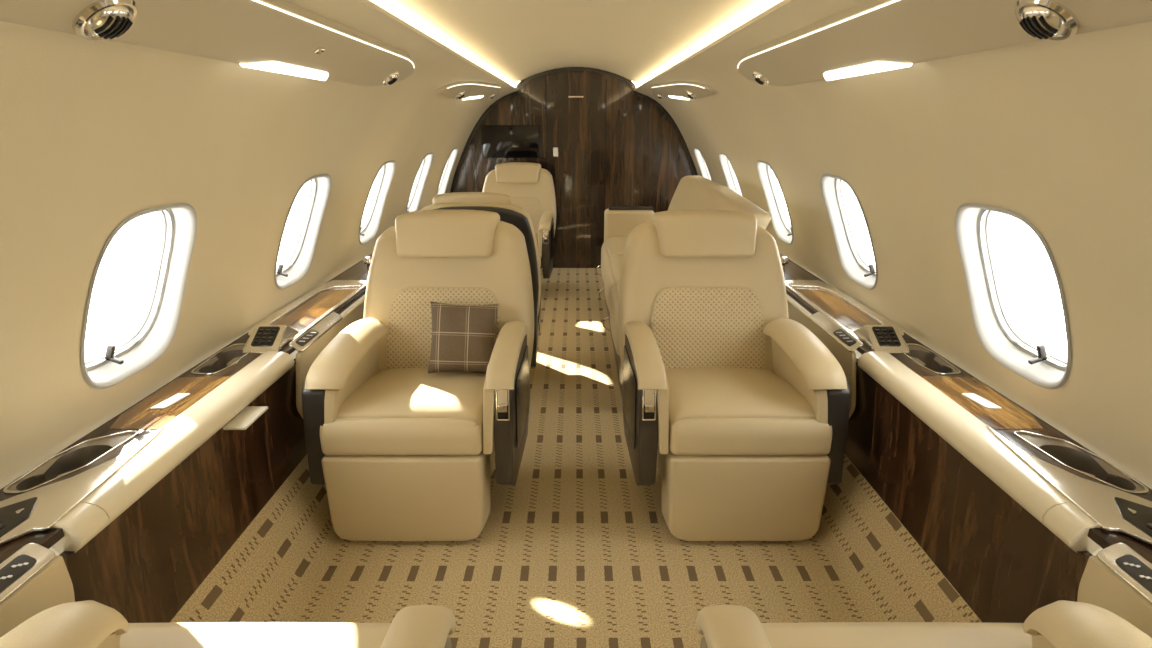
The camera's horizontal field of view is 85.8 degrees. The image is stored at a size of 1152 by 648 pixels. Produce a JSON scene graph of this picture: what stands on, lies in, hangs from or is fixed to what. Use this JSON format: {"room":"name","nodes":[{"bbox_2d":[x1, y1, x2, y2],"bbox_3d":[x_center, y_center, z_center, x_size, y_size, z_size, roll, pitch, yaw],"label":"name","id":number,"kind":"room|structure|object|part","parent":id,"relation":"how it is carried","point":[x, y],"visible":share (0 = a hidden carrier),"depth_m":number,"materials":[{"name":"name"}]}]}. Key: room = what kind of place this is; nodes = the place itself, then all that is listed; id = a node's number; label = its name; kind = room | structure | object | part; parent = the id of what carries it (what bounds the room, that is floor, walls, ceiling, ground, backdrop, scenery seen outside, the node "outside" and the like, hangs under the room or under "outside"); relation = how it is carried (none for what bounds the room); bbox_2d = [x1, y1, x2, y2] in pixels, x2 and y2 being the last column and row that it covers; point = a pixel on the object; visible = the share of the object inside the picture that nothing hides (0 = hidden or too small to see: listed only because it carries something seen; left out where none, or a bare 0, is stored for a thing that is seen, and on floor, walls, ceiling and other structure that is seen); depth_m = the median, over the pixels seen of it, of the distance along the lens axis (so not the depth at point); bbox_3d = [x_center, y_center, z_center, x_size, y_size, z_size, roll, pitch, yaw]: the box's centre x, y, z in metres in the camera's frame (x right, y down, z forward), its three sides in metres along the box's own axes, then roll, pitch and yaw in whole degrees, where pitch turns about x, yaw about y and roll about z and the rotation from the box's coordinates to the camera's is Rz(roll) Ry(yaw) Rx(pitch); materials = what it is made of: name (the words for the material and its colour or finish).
{"room":"aircraft cabin","nodes":[
{"label":"aircraft cabin","id":0,"kind":"room"},
{"bbox_2d":[0,0,517,555],"bbox_3d":[-0.833,-0.186,2.257,0.664,1.608,7.110,0,18,0],"label":"wall","id":1,"kind":"structure","parent":0,"point":[95,135],"depth_m":1.44,"materials":[{"name":"beige plastic"}]},
{"bbox_2d":[81,203,196,388],"bbox_3d":[-1.116,-0.096,1.540,0.262,0.483,0.403,0,18,0],"label":"window","id":2,"kind":"structure","parent":1,"relation":"in","point":[154,330],"depth_m":1.68,"materials":[{"name":"grey plastic"}]},
{"bbox_3d":[-1.192,0.075,1.595,0.005,0.005,0.250,0,18,0],"label":"shade rail","id":3,"kind":"part","parent":2,"relation":"part of","materials":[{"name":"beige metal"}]},
{"bbox_2d":[0,253,372,637],"bbox_3d":[-1.014,0.192,2.368,0.292,0.581,7.070,0,18,0],"label":"console","id":4,"kind":"object","parent":1,"relation":"attached to","point":[139,510],"visible":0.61,"depth_m":1.47,"materials":[{"name":"brown wood"}]},
{"bbox_3d":[-0.924,0.842,0.286,0.022,0.322,1.828,0,18,0],"label":"upholstered panel","id":5,"kind":"part","parent":4,"relation":"part of","materials":[{"name":"beige leather"}]},
{"bbox_3d":[-1.097,0.303,1.359,0.113,0.005,0.254,0,18,0],"label":"well plate","id":6,"kind":"part","parent":4,"relation":"part of","materials":[{"name":"silver metal"}]},
{"bbox_3d":[-1.071,0.203,1.640,0.038,0.004,0.099,3,18,8],"label":"latch plate","id":7,"kind":"part","parent":4,"relation":"part of","materials":[{"name":"white plastic"}]},
{"bbox_3d":[-0.946,0.254,2.388,0.041,0.450,7.070,0,18,0],"label":"wood panel","id":8,"kind":"part","parent":4,"relation":"part of","materials":[{"name":"brown wood"}]},
{"bbox_3d":[-0.953,0.244,1.601,0.091,0.062,0.832,0,18,0],"label":"rail","id":9,"kind":"part","parent":4,"relation":"part of","materials":[{"name":"beige"}]},
{"bbox_3d":[-1.098,0.114,1.945,0.099,0.005,0.254,0,18,0],"label":"well plate","id":10,"kind":"part","parent":4,"relation":"part of","materials":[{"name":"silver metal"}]},
{"bbox_3d":[-0.898,0.256,1.690,0.060,0.008,0.130,0,18,0],"label":"pull handle","id":11,"kind":"part","parent":4,"relation":"part of","materials":[{"name":"white plastic"}]},
{"bbox_3d":[-1.049,-0.072,2.483,0.210,0.012,0.830,0,18,0],"label":"table frame","id":12,"kind":"part","parent":4,"relation":"part of","materials":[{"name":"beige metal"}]},
{"bbox_3d":[-0.923,0.078,2.513,0.019,0.248,0.985,0,18,0],"label":"upholstered panel","id":13,"kind":"part","parent":4,"relation":"part of","materials":[{"name":"beige leather"}]},
{"bbox_2d":[363,256,371,271],"bbox_3d":[-1.021,-0.292,3.055,0.035,0.081,0.064,0,18,0],"label":"reading lamp","id":14,"kind":"object","parent":4,"relation":"on","point":[367,260],"depth_m":3.02,"materials":[{"name":"silver metal"}]},
{"bbox_2d":[0,0,414,85],"bbox_3d":[-0.676,-0.405,0.657,0.173,0.126,3.900,0,18,0],"label":"panel","id":15,"kind":"object","parent":1,"relation":"attached to","point":[278,36],"visible":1,"depth_m":1.21,"materials":[{"name":"beige plastic"}]},
{"bbox_2d":[72,0,136,39],"bbox_3d":[-0.703,-0.459,0.924,0.083,0.065,0.095,0,18,0],"label":"air vent","id":16,"kind":"object","parent":15,"relation":"attached to","point":[91,19],"depth_m":0.91,"materials":[{"name":"silver metal"}]},
{"bbox_2d":[314,47,324,53],"bbox_3d":[-0.655,-0.697,1.582,0.021,0.015,0.022,9,20,26],"label":"reading lamp","id":17,"kind":"object","parent":15,"relation":"attached to","point":[317,50],"depth_m":1.58,"materials":[{"name":"silver metal"}]},
{"bbox_2d":[252,0,414,67],"bbox_3d":[-0.605,-0.417,0.607,0.032,0.016,3.710,0,18,0],"label":"light","id":18,"kind":"object","parent":15,"relation":"attached to","point":[273,13],"depth_m":1.49,"materials":[{"name":"beige"}]},
{"bbox_2d":[382,72,398,84],"bbox_3d":[-0.688,-0.911,2.291,0.068,0.052,0.075,0,18,0],"label":"air vent","id":19,"kind":"object","parent":15,"relation":"attached to","point":[391,78],"depth_m":2.27,"materials":[{"name":"silver metal"}]},
{"bbox_2d":[274,174,330,289],"bbox_3d":[-1.116,-0.387,2.444,0.262,0.483,0.403,0,18,0],"label":"window","id":20,"kind":"structure","parent":1,"relation":"in","point":[295,266],"depth_m":2.59,"materials":[{"name":"grey glass"}]},
{"bbox_2d":[359,160,395,244],"bbox_3d":[-1.116,-0.679,3.348,0.262,0.483,0.403,0,18,0],"label":"window","id":21,"kind":"structure","parent":1,"relation":"in","point":[369,226],"depth_m":3.50,"materials":[{"name":"grey glass"}]},
{"bbox_2d":[406,153,432,212],"bbox_3d":[-1.116,-0.971,4.252,0.262,0.483,0.403,0,18,0],"label":"window","id":22,"kind":"structure","parent":1,"relation":"in","point":[419,181],"depth_m":4.41,"materials":[{"name":"grey glass"}]},
{"bbox_2d":[437,148,457,194],"bbox_3d":[-1.116,-1.262,5.157,0.262,0.483,0.403,0,18,0],"label":"window","id":23,"kind":"structure","parent":1,"relation":"in","point":[449,164],"depth_m":5.32,"materials":[{"name":"grey glass"}]},
{"bbox_2d":[435,81,500,99],"bbox_3d":[-0.636,-1.559,4.169,0.171,0.126,2.001,1,18,4],"label":"panel","id":24,"kind":"object","parent":1,"relation":"attached to","point":[464,90],"visible":1,"depth_m":3.73,"materials":[{"name":"beige plastic"}]},
{"bbox_2d":[455,91,465,98],"bbox_3d":[-0.695,-1.373,3.708,0.072,0.055,0.080,0,18,0],"label":"air vent","id":25,"kind":"object","parent":24,"relation":"attached to","point":[461,94],"depth_m":3.69,"materials":[{"name":"silver metal"}]},
{"bbox_2d":[447,84,500,88],"bbox_3d":[-0.592,-1.460,3.835,0.037,0.069,1.210,2,18,7],"label":"light","id":26,"kind":"object","parent":24,"relation":"attached to","point":[449,86],"depth_m":3.72,"materials":[{"name":"beige plastic"}]},
{"bbox_2d":[454,70,693,267],"bbox_3d":[0.000,-1.380,5.633,2.401,1.819,0.050,0,18,0],"label":"wall","id":27,"kind":"structure","parent":0,"point":[647,159],"depth_m":5.54,"materials":[{"name":"brown wood"}]},
{"bbox_2d":[481,125,539,157],"bbox_3d":[-0.580,-1.622,5.516,0.516,0.280,0.024,0,18,0],"label":"wall screen","id":28,"kind":"object","parent":27,"relation":"attached to","point":[498,141],"visible":1,"depth_m":5.50,"materials":[{"name":"black glass"}]},
{"bbox_2d":[553,147,557,156],"bbox_3d":[-0.182,-1.536,5.543,0.044,0.084,0.015,0,18,0],"label":"wall switch","id":29,"kind":"object","parent":27,"relation":"attached to","point":[555,149],"visible":1,"depth_m":5.54,"materials":[{"name":"white plastic"}]},
{"bbox_2d":[450,67,697,192],"bbox_3d":[0.000,-1.585,5.529,2.331,1.308,0.021,0,18,0],"label":"trim","id":30,"kind":"structure","parent":27,"relation":"attached to","point":[527,79],"depth_m":5.41,"materials":[{"name":"grey"}]},
{"bbox_2d":[546,72,605,266],"bbox_3d":[0.000,-1.355,5.611,0.516,1.713,0.028,0,18,0],"label":"door","id":31,"kind":"structure","parent":27,"relation":"in","point":[575,102],"depth_m":5.58,"materials":[{"name":"brown wood"}]},
{"bbox_2d":[545,79,606,211],"bbox_3d":[0.000,-1.330,5.620,0.531,1.660,0.008,0,18,0],"label":"trim","id":32,"kind":"structure","parent":27,"relation":"attached to","point":[545,79],"depth_m":5.51,"materials":[{"name":"black wood"}]},
{"bbox_2d":[170,268,981,647],"bbox_3d":[0.000,0.441,2.459,1.980,0.250,7.110,0,18,0],"label":"floor","id":33,"kind":"structure","parent":0,"point":[574,553],"depth_m":1.91,"materials":[{"name":"carpet"}]},
{"bbox_2d":[0,600,455,647],"bbox_3d":[-0.506,0.599,0.722,0.698,0.990,0.871,0,18,0],"label":"seat","id":34,"kind":"object","parent":33,"relation":"on","point":[88,623],"visible":1,"depth_m":0.97,"materials":[{"name":"beige leather"}]},
{"bbox_3d":[-0.744,0.590,0.813,0.126,0.329,0.433,-1,18,-2],"label":"armrest","id":35,"kind":"part","parent":34,"relation":"part of","materials":[{"name":"beige leather"}]},
{"bbox_2d":[120,622,390,647],"bbox_3d":[-0.522,0.660,0.872,0.609,0.160,0.585,0,18,0],"label":"seat cushion","id":36,"kind":"object","parent":34,"relation":"on","point":[175,634],"depth_m":1.05,"materials":[{"name":"beige leather"}]},
{"bbox_3d":[-0.236,0.595,0.813,0.103,0.318,0.427,-1,18,-2],"label":"armrest","id":37,"kind":"part","parent":34,"relation":"part of","materials":[{"name":"beige leather"}]},
{"bbox_2d":[302,210,533,540],"bbox_3d":[-0.499,0.126,2.188,0.694,0.990,0.758,0,18,0],"label":"seat","id":38,"kind":"object","parent":33,"relation":"on","point":[400,450],"visible":1,"depth_m":1.97,"materials":[{"name":"beige leather"}]},
{"bbox_3d":[-0.739,0.189,2.054,0.126,0.329,0.433,1,18,2],"label":"armrest","id":39,"kind":"part","parent":38,"relation":"part of","materials":[{"name":"beige leather"}]},
{"bbox_2d":[320,367,485,454],"bbox_3d":[-0.509,0.264,2.103,0.549,0.158,0.470,0,18,0],"label":"seat cushion","id":40,"kind":"object","parent":38,"relation":"on","point":[387,410],"depth_m":1.90,"materials":[{"name":"beige leather"}]},
{"bbox_3d":[-0.480,0.043,2.252,0.416,0.336,0.094,0,18,0],"label":"perforated panel","id":41,"kind":"part","parent":38,"relation":"part of","materials":[{"name":"leather"}]},
{"bbox_3d":[-0.470,-0.079,2.313,0.627,0.600,0.275,0,18,0],"label":"backrest","id":42,"kind":"part","parent":38,"relation":"part of","materials":[{"name":"beige leather"}]},
{"bbox_2d":[428,301,498,372],"bbox_3d":[-0.392,0.050,2.165,0.254,0.251,0.146,-2,18,-7],"label":"throw pillow","id":43,"kind":"object","parent":38,"relation":"on","point":[463,336],"visible":0.93,"depth_m":2.12,"materials":[{"name":"fabric"}]},
{"bbox_3d":[-0.221,0.253,1.861,0.029,0.024,0.012,0,18,0],"label":"control lever","id":44,"kind":"part","parent":38,"relation":"part of","materials":[{"name":"silver metal"}]},
{"bbox_3d":[-0.220,0.218,1.862,0.030,0.051,0.014,0,18,0],"label":"control plate","id":45,"kind":"part","parent":38,"relation":"part of","materials":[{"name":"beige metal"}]},
{"bbox_3d":[-0.231,0.194,2.058,0.103,0.318,0.427,1,18,2],"label":"armrest","id":46,"kind":"part","parent":38,"relation":"part of","materials":[{"name":"beige leather"}]},
{"bbox_2d":[421,192,540,366],"bbox_3d":[-0.509,-0.186,3.157,0.694,0.990,0.758,0,18,0],"label":"seat","id":47,"kind":"object","parent":33,"relation":"on","point":[501,204],"visible":0.24,"depth_m":2.77,"materials":[{"name":"beige leather"}]},
{"bbox_3d":[-0.480,-0.280,2.935,0.627,0.600,0.275,0,18,0],"label":"backrest","id":48,"kind":"part","parent":47,"relation":"part of","materials":[{"name":"beige leather"}]},
{"bbox_2d":[482,162,555,278],"bbox_3d":[-0.504,-0.772,4.972,0.694,0.990,0.758,0,18,0],"label":"seat","id":49,"kind":"object","parent":33,"relation":"on","point":[530,187],"visible":0.44,"depth_m":5.01,"materials":[{"name":"beige leather"}]},
{"bbox_3d":[-0.475,-0.977,5.097,0.627,0.600,0.275,0,18,0],"label":"backrest","id":50,"kind":"part","parent":49,"relation":"part of","materials":[{"name":"beige leather"}]},
{"bbox_3d":[-0.485,-0.855,5.036,0.416,0.336,0.094,0,18,0],"label":"perforated panel","id":51,"kind":"part","parent":49,"relation":"part of","materials":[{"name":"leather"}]},
{"bbox_3d":[-0.236,-0.704,4.842,0.103,0.318,0.427,1,18,2],"label":"armrest","id":52,"kind":"part","parent":49,"relation":"part of","materials":[{"name":"beige leather"}]},
{"bbox_2d":[595,175,770,396],"bbox_3d":[0.513,-0.360,3.785,0.744,0.955,2.105,0,18,0],"label":"divan","id":53,"kind":"object","parent":33,"relation":"on","point":[693,192],"visible":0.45,"depth_m":3.78,"materials":[{"name":"beige leather"}]},
{"bbox_2d":[601,237,626,283],"bbox_3d":[0.425,-0.458,4.370,0.490,0.248,0.638,0,18,0],"label":"seat cushion","id":54,"kind":"object","parent":53,"relation":"on","point":[612,246],"depth_m":4.26,"materials":[{"name":"beige leather"}]},
{"bbox_2d":[605,254,623,311],"bbox_3d":[0.425,-0.260,3.757,0.490,0.248,0.648,0,18,0],"label":"seat cushion","id":55,"kind":"object","parent":53,"relation":"on","point":[613,265],"depth_m":3.68,"materials":[{"name":"beige leather"}]},
{"bbox_2d":[610,280,619,355],"bbox_3d":[0.425,-0.060,3.138,0.490,0.248,0.648,0,18,0],"label":"seat cushion","id":56,"kind":"object","parent":53,"relation":"on","point":[614,291],"depth_m":3.07,"materials":[{"name":"beige leather"}]},
{"bbox_3d":[0.400,-0.583,4.740,0.370,0.580,0.150,0,18,0],"label":"arm","id":57,"kind":"part","parent":53,"relation":"part of","materials":[{"name":"beige leather"}]},
{"bbox_3d":[0.739,-0.537,3.641,0.291,0.529,1.700,0,18,0],"label":"backrest","id":58,"kind":"part","parent":53,"relation":"part of","materials":[{"name":"beige leather"}]},
{"bbox_2d":[618,210,849,540],"bbox_3d":[0.499,0.126,2.188,0.694,0.990,0.758,0,18,0],"label":"seat","id":59,"kind":"object","parent":33,"relation":"on","point":[744,409],"visible":1,"depth_m":1.99,"materials":[{"name":"beige leather"}]},
{"bbox_3d":[0.231,0.194,2.058,0.103,0.318,0.427,-1,18,-2],"label":"armrest","id":60,"kind":"part","parent":59,"relation":"part of","materials":[{"name":"beige leather"}]},
{"bbox_3d":[0.220,0.218,1.862,0.030,0.051,0.014,0,18,0],"label":"control plate","id":61,"kind":"part","parent":59,"relation":"part of","materials":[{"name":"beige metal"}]},
{"bbox_3d":[0.221,0.253,1.861,0.029,0.024,0.012,0,18,0],"label":"control lever","id":62,"kind":"part","parent":59,"relation":"part of","materials":[{"name":"silver metal"}]},
{"bbox_3d":[0.470,-0.079,2.313,0.627,0.600,0.275,0,18,0],"label":"backrest","id":63,"kind":"part","parent":59,"relation":"part of","materials":[{"name":"beige leather"}]},
{"bbox_3d":[0.480,0.043,2.252,0.416,0.336,0.094,0,18,0],"label":"perforated panel","id":64,"kind":"part","parent":59,"relation":"part of","materials":[{"name":"leather"}]},
{"bbox_2d":[665,367,831,454],"bbox_3d":[0.509,0.264,2.103,0.549,0.158,0.470,0,18,0],"label":"seat cushion","id":65,"kind":"object","parent":59,"relation":"on","point":[709,410],"depth_m":1.90,"materials":[{"name":"beige leather"}]},
{"bbox_3d":[0.739,0.189,2.054,0.126,0.329,0.433,-1,18,-2],"label":"armrest","id":66,"kind":"part","parent":59,"relation":"part of","materials":[{"name":"beige leather"}]},
{"bbox_2d":[696,600,1151,647],"bbox_3d":[0.506,0.599,0.722,0.698,0.990,0.871,0,18,0],"label":"seat","id":67,"kind":"object","parent":33,"relation":"on","point":[1061,623],"visible":1,"depth_m":0.97,"materials":[{"name":"beige leather"}]},
{"bbox_3d":[0.236,0.595,0.813,0.103,0.318,0.427,1,18,2],"label":"armrest","id":68,"kind":"part","parent":67,"relation":"part of","materials":[{"name":"beige leather"}]},
{"bbox_2d":[761,622,1031,647],"bbox_3d":[0.522,0.660,0.872,0.609,0.160,0.585,0,18,0],"label":"seat cushion","id":69,"kind":"object","parent":67,"relation":"on","point":[803,634],"depth_m":1.05,"materials":[{"name":"beige leather"}]},
{"bbox_3d":[0.744,0.590,0.813,0.126,0.329,0.433,1,18,2],"label":"armrest","id":70,"kind":"part","parent":67,"relation":"part of","materials":[{"name":"beige leather"}]},
{"bbox_2d":[369,0,782,83],"bbox_3d":[0.000,-1.028,1.985,1.228,0.198,7.110,0,18,0],"label":"ceiling","id":71,"kind":"structure","parent":0,"point":[515,41],"depth_m":2.78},
{"bbox_2d":[634,0,1151,555],"bbox_3d":[0.833,-0.186,2.257,0.664,1.608,7.110,0,18,0],"label":"wall","id":72,"kind":"structure","parent":0,"point":[1056,135],"depth_m":1.44,"materials":[{"name":"beige plastic"}]},
{"bbox_2d":[651,81,716,99],"bbox_3d":[0.636,-1.559,4.169,0.175,0.126,2.002,-1,18,-3],"label":"panel","id":73,"kind":"object","parent":72,"relation":"attached to","point":[684,90],"visible":0.99,"depth_m":3.73,"materials":[{"name":"beige plastic"}]},
{"bbox_2d":[651,84,704,88],"bbox_3d":[0.592,-1.460,3.835,0.037,0.069,1.210,-2,18,-7],"label":"light","id":74,"kind":"object","parent":73,"relation":"attached to","point":[656,86],"depth_m":3.72,"materials":[{"name":"beige"}]},
{"bbox_2d":[686,91,696,98],"bbox_3d":[0.695,-1.373,3.708,0.072,0.055,0.080,0,18,0],"label":"air vent","id":75,"kind":"object","parent":73,"relation":"attached to","point":[690,94],"depth_m":3.69,"materials":[{"name":"silver metal"}]},
{"bbox_2d":[694,148,711,180],"bbox_3d":[1.116,-1.262,5.157,0.262,0.483,0.403,0,18,0],"label":"window","id":76,"kind":"structure","parent":72,"relation":"in","point":[702,164],"depth_m":5.30,"materials":[{"name":"white glass"}]},
{"bbox_2d":[719,153,742,196],"bbox_3d":[1.116,-0.971,4.252,0.262,0.483,0.403,0,18,0],"label":"window","id":77,"kind":"structure","parent":72,"relation":"in","point":[732,181],"depth_m":4.40,"materials":[{"name":"white glass"}]},
{"bbox_2d":[756,160,792,244],"bbox_3d":[1.116,-0.679,3.348,0.262,0.483,0.403,0,18,0],"label":"window","id":78,"kind":"structure","parent":72,"relation":"in","point":[782,226],"depth_m":3.50,"materials":[{"name":"white glass"}]},
{"bbox_2d":[821,174,877,289],"bbox_3d":[1.116,-0.387,2.444,0.262,0.483,0.403,0,18,0],"label":"window","id":79,"kind":"structure","parent":72,"relation":"in","point":[856,266],"depth_m":2.59,"materials":[{"name":"grey"}]},
{"bbox_2d":[737,0,1151,85],"bbox_3d":[0.676,-0.405,0.657,0.173,0.126,3.900,0,18,0],"label":"panel","id":80,"kind":"object","parent":72,"relation":"attached to","point":[868,36],"visible":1,"depth_m":1.21,"materials":[{"name":"beige plastic"}]},
{"bbox_2d":[753,72,769,84],"bbox_3d":[0.688,-0.911,2.291,0.068,0.052,0.075,0,18,0],"label":"air vent","id":81,"kind":"object","parent":80,"relation":"attached to","point":[760,78],"depth_m":2.27,"materials":[{"name":"silver metal"}]},
{"bbox_2d":[737,0,899,67],"bbox_3d":[0.605,-0.417,0.607,0.032,0.016,3.710,0,18,0],"label":"light","id":82,"kind":"object","parent":80,"relation":"attached to","point":[878,13],"depth_m":1.49,"materials":[{"name":"beige plastic"}]},
{"bbox_2d":[1015,0,1079,39],"bbox_3d":[0.703,-0.459,0.924,0.083,0.065,0.095,0,18,0],"label":"air vent","id":83,"kind":"object","parent":80,"relation":"attached to","point":[1041,19],"depth_m":0.91,"materials":[{"name":"silver metal"}]},
{"bbox_2d":[779,253,1151,637],"bbox_3d":[1.034,0.192,2.368,0.253,0.581,7.070,0,18,0],"label":"console","id":84,"kind":"object","parent":72,"relation":"attached to","point":[1012,510],"visible":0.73,"depth_m":1.47,"materials":[{"name":"brown wood"}]},
{"bbox_2d":[780,256,788,271],"bbox_3d":[1.021,-0.292,3.055,0.035,0.081,0.064,0,18,0],"label":"reading lamp","id":85,"kind":"object","parent":84,"relation":"on","point":[784,260],"depth_m":3.02,"materials":[{"name":"silver metal"}]},
{"bbox_3d":[0.923,0.078,2.513,0.019,0.248,0.985,0,18,0],"label":"upholstered panel","id":86,"kind":"part","parent":84,"relation":"part of","materials":[{"name":"beige leather"}]},
{"bbox_3d":[1.049,-0.072,2.483,0.210,0.012,0.830,0,18,0],"label":"table frame","id":87,"kind":"part","parent":84,"relation":"part of","materials":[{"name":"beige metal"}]},
{"bbox_3d":[1.098,0.114,1.945,0.099,0.005,0.254,0,18,0],"label":"well plate","id":88,"kind":"part","parent":84,"relation":"part of","materials":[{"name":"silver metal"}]},
{"bbox_3d":[0.953,0.244,1.601,0.091,0.062,0.832,0,18,0],"label":"rail","id":89,"kind":"part","parent":84,"relation":"part of","materials":[{"name":"beige"}]},
{"bbox_3d":[0.946,0.254,2.388,0.041,0.450,7.070,0,18,0],"label":"wood panel","id":90,"kind":"part","parent":84,"relation":"part of","materials":[{"name":"brown wood"}]},
{"bbox_3d":[1.071,0.203,1.640,0.038,0.004,0.099,-3,18,-8],"label":"latch plate","id":91,"kind":"part","parent":84,"relation":"part of","materials":[{"name":"white plastic"}]},
{"bbox_3d":[1.097,0.303,1.359,0.113,0.005,0.254,0,18,0],"label":"well plate","id":92,"kind":"part","parent":84,"relation":"part of","materials":[{"name":"silver metal"}]},
{"bbox_3d":[0.924,0.842,0.286,0.022,0.322,1.828,0,18,0],"label":"upholstered panel","id":93,"kind":"part","parent":84,"relation":"part of","materials":[{"name":"beige leather"}]},
{"bbox_2d":[955,203,1070,388],"bbox_3d":[1.116,-0.096,1.540,0.262,0.483,0.403,0,18,0],"label":"window","id":94,"kind":"structure","parent":72,"relation":"in","point":[997,330],"depth_m":1.67,"materials":[{"name":"grey plastic"}]},
{"bbox_3d":[1.192,0.075,1.595,0.005,0.005,0.250,0,18,0],"label":"shade rail","id":95,"kind":"part","parent":94,"relation":"part of","materials":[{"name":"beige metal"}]}
]}

